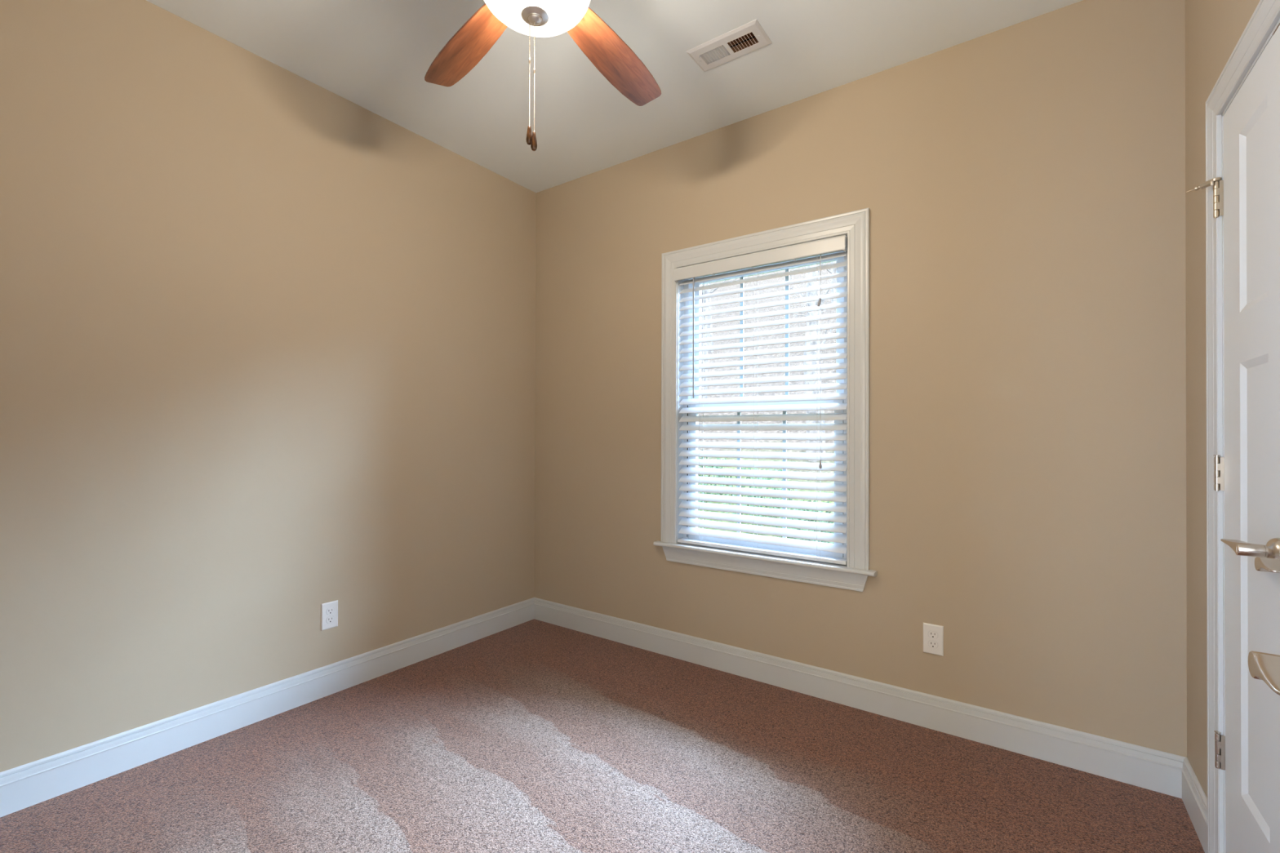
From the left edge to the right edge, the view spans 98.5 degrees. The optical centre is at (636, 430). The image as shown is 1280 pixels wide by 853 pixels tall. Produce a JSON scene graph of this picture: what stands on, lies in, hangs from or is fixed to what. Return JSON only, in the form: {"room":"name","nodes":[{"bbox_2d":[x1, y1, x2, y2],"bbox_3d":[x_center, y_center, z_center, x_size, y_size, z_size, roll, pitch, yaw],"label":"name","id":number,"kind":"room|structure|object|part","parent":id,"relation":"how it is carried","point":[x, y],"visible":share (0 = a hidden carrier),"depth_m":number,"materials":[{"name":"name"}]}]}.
{"room":"empty bedroom","nodes":[
{"label":"empty bedroom","id":0,"kind":"room"},
{"bbox_2d":[0,0,536,772],"bbox_3d":[-1.577,-0.178,2.390,0.160,2.740,3.280,0,0,35],"label":"wall","id":1,"kind":"structure","parent":0,"point":[267,339],"depth_m":2.18,"materials":[{"name":"beige paint"}]},
{"bbox_2d":[0,597,533,817],"bbox_3d":[-1.509,1.126,2.332,0.016,0.132,2.960,0,0,35],"label":"baseboard","id":2,"kind":"structure","parent":1,"relation":"attached to","point":[27,785],"depth_m":2.15,"materials":[{"name":"white wood"}]},
{"bbox_2d":[320,600,337,631],"bbox_3d":[-1.394,0.838,2.502,0.007,0.120,0.073,0,0,35],"label":"wall outlet","id":3,"kind":"object","parent":1,"relation":"attached to","point":[329,615],"visible":1,"depth_m":2.50,"materials":[{"name":"white plastic"}]},
{"bbox_2d":[326,616,333,623],"bbox_3d":[-1.392,0.857,2.501,0.003,0.028,0.034,0,0,35],"label":"receptacle","id":4,"kind":"object","parent":3,"relation":"attached to","point":[330,620],"depth_m":2.50,"materials":[{"name":"grey plastic"}]},
{"bbox_2d":[326,607,333,614],"bbox_3d":[-1.392,0.818,2.501,0.003,0.028,0.034,0,0,35],"label":"receptacle","id":5,"kind":"object","parent":3,"relation":"attached to","point":[330,611],"depth_m":2.50,"materials":[{"name":"grey plastic"}]},
{"bbox_2d":[0,618,1204,852],"bbox_3d":[-0.570,1.248,1.065,3.334,0.120,4.260,0,0,35],"label":"floor","id":6,"kind":"structure","parent":0,"point":[534,735],"depth_m":1.88,"materials":[{"name":"brown carpet"}]},
{"bbox_2d":[146,0,1082,192],"bbox_3d":[-0.560,-1.612,1.082,3.334,0.120,4.260,0,0,35],"label":"ceiling","id":7,"kind":"structure","parent":0,"point":[376,55],"depth_m":2.29,"materials":[{"name":"white paint"}]},
{"bbox_2d":[424,0,661,151],"bbox_3d":[-0.265,-1.148,1.517,1.262,0.800,1.239,0,0,35],"label":"ceiling fan","id":8,"kind":"object","parent":7,"relation":"hanging from","point":[613,58],"visible":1,"depth_m":1.72,"materials":[{"name":"brown wood"}]},
{"bbox_3d":[-0.548,-1.239,1.783,0.133,0.006,0.490,-14,9,-41],"label":"blade","id":9,"kind":"part","parent":8,"relation":"part of","materials":[{"name":"brown wood"}]},
{"bbox_3d":[-0.289,-0.796,1.484,0.017,0.050,0.017,0,0,35],"label":"wood knob","id":10,"kind":"part","parent":8,"relation":"part of","materials":[{"name":"brown wood"}]},
{"bbox_3d":[-0.289,-0.967,1.485,0.003,0.293,0.003,0,0,35],"label":"pull chain","id":11,"kind":"part","parent":8,"relation":"part of","materials":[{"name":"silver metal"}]},
{"bbox_3d":[-0.275,-0.774,1.471,0.017,0.050,0.017,0,0,35],"label":"wood knob","id":12,"kind":"part","parent":8,"relation":"part of","materials":[{"name":"brown wood"}]},
{"bbox_3d":[-0.274,-0.949,1.472,0.003,0.303,0.003,0,0,35],"label":"pull chain","id":13,"kind":"part","parent":8,"relation":"part of","materials":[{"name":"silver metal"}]},
{"bbox_3d":[-0.273,-1.156,1.478,0.302,0.083,0.302,0,0,35],"label":"lamp shade","id":14,"kind":"part","parent":8,"relation":"part of","materials":[{"name":"white glass"}]},
{"bbox_3d":[-0.069,-1.230,1.835,0.133,0.006,0.490,-13,-7,29],"label":"blade","id":15,"kind":"part","parent":8,"relation":"part of","materials":[{"name":"brown wood"}]},
{"bbox_2d":[686,18,772,71],"bbox_3d":[0.368,-1.598,2.213,0.304,0.148,0.153,0,0,35],"label":"ceiling vent","id":16,"kind":"object","parent":7,"relation":"in","point":[748,37],"visible":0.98,"depth_m":2.21,"materials":[{"name":"white metal"}]},
{"bbox_2d":[533,0,1186,757],"bbox_3d":[0.620,-0.168,2.746,3.014,2.740,0.160,0,0,35],"label":"wall","id":17,"kind":"structure","parent":0,"point":[1022,184],"depth_m":2.17,"materials":[{"name":"beige paint"}]},
{"bbox_2d":[653,208,877,591],"bbox_3d":[0.604,-0.132,2.725,1.120,1.655,0.203,0,0,35],"label":"window","id":18,"kind":"structure","parent":17,"relation":"in","point":[853,575],"depth_m":2.59,"materials":[{"name":"white wood"}]},
{"bbox_2d":[674,235,847,564],"bbox_3d":[0.573,-0.136,2.687,0.873,1.454,0.082,0,0,35],"label":"window blind","id":19,"kind":"object","parent":18,"relation":"attached to","point":[838,243],"visible":0.94,"depth_m":2.66,"materials":[{"name":"white"}]},
{"bbox_3d":[0.341,-0.118,2.870,0.011,1.384,0.045,0,0,35],"label":"ladder cord","id":20,"kind":"part","parent":19,"relation":"part of","materials":[{"name":"white fabric"}]},
{"bbox_3d":[0.587,-0.118,2.696,0.011,1.384,0.045,0,0,35],"label":"ladder cord","id":21,"kind":"part","parent":19,"relation":"part of","materials":[{"name":"white fabric"}]},
{"bbox_3d":[0.582,0.583,2.693,0.864,0.017,0.052,0,0,35],"label":"rail","id":22,"kind":"part","parent":19,"relation":"part of","materials":[{"name":"white"}]},
{"bbox_3d":[0.836,-0.118,2.520,0.011,1.384,0.045,0,0,35],"label":"ladder cord","id":23,"kind":"part","parent":19,"relation":"part of","materials":[{"name":"white fabric"}]},
{"bbox_3d":[0.831,-0.339,2.489,0.002,0.944,0.002,0,0,35],"label":"pull cord","id":24,"kind":"part","parent":19,"relation":"part of","materials":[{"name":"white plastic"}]},
{"bbox_2d":[737,411,786,537],"bbox_3d":[0.620,0.208,2.750,0.722,0.630,0.006,0,0,35],"label":"grille","id":25,"kind":"object","parent":18,"relation":"attached to","point":[784,412],"depth_m":2.68,"materials":[{"name":"white plastic"}]},
{"bbox_2d":[739,268,789,396],"bbox_3d":[0.642,-0.468,2.781,0.259,0.658,0.006,0,0,35],"label":"grille","id":26,"kind":"object","parent":18,"relation":"attached to","point":[787,277],"depth_m":2.75,"materials":[{"name":"white plastic"}]},
{"bbox_3d":[0.632,-0.134,2.768,0.870,1.464,0.090,0,0,35],"label":"frame","id":27,"kind":"part","parent":18,"relation":"part of","materials":[{"name":"white plastic"}]},
{"bbox_3d":[0.616,0.216,2.744,0.802,0.718,0.026,0,0,35],"label":"sash","id":28,"kind":"part","parent":18,"relation":"part of","materials":[{"name":"white plastic"}]},
{"bbox_3d":[0.638,-0.470,2.775,0.802,0.734,0.026,0,0,35],"label":"sash","id":29,"kind":"part","parent":18,"relation":"part of","materials":[{"name":"white plastic"}]},
{"bbox_2d":[533,597,1185,799],"bbox_3d":[0.565,1.135,2.666,3.014,0.132,0.016,0,0,35],"label":"baseboard","id":30,"kind":"structure","parent":17,"relation":"attached to","point":[1147,768],"depth_m":2.27,"materials":[{"name":"white wood"}]},
{"bbox_2d":[923,622,943,656],"bbox_3d":[1.197,0.842,2.226,0.073,0.120,0.007,0,0,35],"label":"wall outlet","id":31,"kind":"object","parent":17,"relation":"attached to","point":[933,634],"visible":1,"depth_m":2.22,"materials":[{"name":"white plastic"}]},
{"bbox_2d":[928,640,937,648],"bbox_3d":[1.196,0.862,2.224,0.035,0.028,0.003,0,0,35],"label":"receptacle","id":32,"kind":"object","parent":31,"relation":"attached to","point":[931,644],"depth_m":2.22,"materials":[{"name":"white plastic"}]},
{"bbox_2d":[928,631,937,639],"bbox_3d":[1.196,0.823,2.225,0.034,0.028,0.003,0,0,35],"label":"receptacle","id":33,"kind":"object","parent":31,"relation":"attached to","point":[931,634],"depth_m":2.22,"materials":[{"name":"white plastic"}]},
{"bbox_2d":[1185,0,1260,797],"bbox_3d":[0.730,-0.183,0.156,0.160,2.740,4.260,0,0,35],"label":"wall","id":34,"kind":"structure","parent":0,"point":[1213,28],"depth_m":1.68,"materials":[{"name":"beige paint"}]},
{"bbox_2d":[1181,757,1207,852],"bbox_3d":[1.695,1.133,1.669,0.016,0.132,0.338,0,0,35],"label":"baseboard","id":35,"kind":"structure","parent":34,"relation":"attached to","point":[1194,799],"depth_m":1.66,"materials":[{"name":"white wood"}]},
{"bbox_2d":[1186,24,1279,852],"bbox_3d":[1.420,0.173,1.297,0.104,2.022,0.489,0,0,35],"label":"door","id":36,"kind":"structure","parent":34,"relation":"in","point":[1249,190],"depth_m":1.30,"materials":[{"name":"white wood"}]},
{"bbox_3d":[1.315,0.251,1.194,0.052,0.027,0.110,0,0,35],"label":"lever","id":37,"kind":"part","parent":36,"relation":"part of","materials":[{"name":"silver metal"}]},
{"bbox_2d":[1248,650,1279,695],"bbox_3d":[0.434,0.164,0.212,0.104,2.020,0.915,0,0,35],"label":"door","id":38,"kind":"structure","parent":36,"relation":"attached to","point":[1265,667],"depth_m":0.53,"materials":[{"name":"metal"}]},
{"bbox_2d":[1254,556,1279,573],"bbox_3d":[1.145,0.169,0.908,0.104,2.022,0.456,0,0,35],"label":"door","id":39,"kind":"structure","parent":36,"relation":"attached to","point":[1261,564],"depth_m":1.04,"materials":[{"name":"metal"}]},
{"bbox_2d":[1205,0,1279,852],"bbox_3d":[1.330,0.133,1.053,0.138,2.122,1.095,0,0,35],"label":"door frame","id":40,"kind":"structure","parent":34,"relation":"attached to","point":[1264,21],"depth_m":1.48,"materials":[{"name":"white wood"}]},
{"label":"outside","id":41,"kind":"structure","parent":0,"visible":0},
{"bbox_2d":[697,262,836,542],"bbox_3d":[4.859,-4.803,18.263,44.000,13.315,30.000,0,0,35],"label":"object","id":42,"kind":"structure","parent":41,"point":[824,272],"depth_m":14.22,"materials":[{"name":"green plant"}]},
{"bbox_2d":[707,283,713,353],"bbox_3d":[2.071,-6.797,17.010,1.872,9.014,1.576,0,0,-36],"label":"bare tree","id":43,"kind":"object","parent":42,"relation":"on","point":[709,317],"visible":0.02,"depth_m":16.64,"materials":[{"name":"grey plant"}]},
{"bbox_2d":[697,449,733,502],"bbox_3d":[1.001,0.743,8.499,0.998,0.904,0.989,0,0,35],"label":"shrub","id":44,"kind":"object","parent":42,"relation":"on","point":[717,458],"visible":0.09,"depth_m":8.35,"materials":[{"name":"green plant"}]},
{"bbox_2d":[701,278,737,398],"bbox_3d":[1.483,-4.034,12.632,1.538,7.013,2.121,0,0,-25],"label":"bare tree","id":45,"kind":"object","parent":42,"relation":"on","point":[704,291],"visible":0.05,"depth_m":12.49,"materials":[{"name":"grey plant"}]},
{"bbox_2d":[720,467,800,527],"bbox_3d":[1.663,0.933,7.536,1.095,0.956,1.042,0,0,35],"label":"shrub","id":46,"kind":"object","parent":42,"relation":"on","point":[770,469],"visible":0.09,"depth_m":7.49,"materials":[{"name":"green plant"}]},
{"bbox_2d":[778,499,834,543],"bbox_3d":[2.157,1.205,6.829,0.786,0.722,0.795,0,0,35],"label":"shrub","id":47,"kind":"object","parent":42,"relation":"on","point":[797,500],"visible":0.15,"depth_m":6.77,"materials":[{"name":"green plant"}]},
{"bbox_2d":[789,262,836,462],"bbox_3d":[2.991,-2.447,9.264,1.448,6.009,1.538,0,0,22],"label":"bare tree","id":48,"kind":"object","parent":42,"relation":"on","point":[815,273],"visible":0.16,"depth_m":9.04,"materials":[{"name":"grey plant"}]},
{"bbox_2d":[821,262,834,273],"bbox_3d":[5.098,-5.864,13.140,1.997,8.020,1.835,0,0,35],"label":"bare tree","id":49,"kind":"object","parent":42,"relation":"on","point":[828,270],"visible":0.02,"depth_m":13.20,"materials":[{"name":"grey plant"}]},
{"bbox_2d":[831,261,836,303],"bbox_3d":[6.299,-8.350,17.427,1.818,9.011,1.728,0,0,-18],"label":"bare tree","id":50,"kind":"object","parent":42,"relation":"on","point":[833,290],"visible":0.02,"depth_m":17.24,"materials":[{"name":"grey plant"}]}
]}

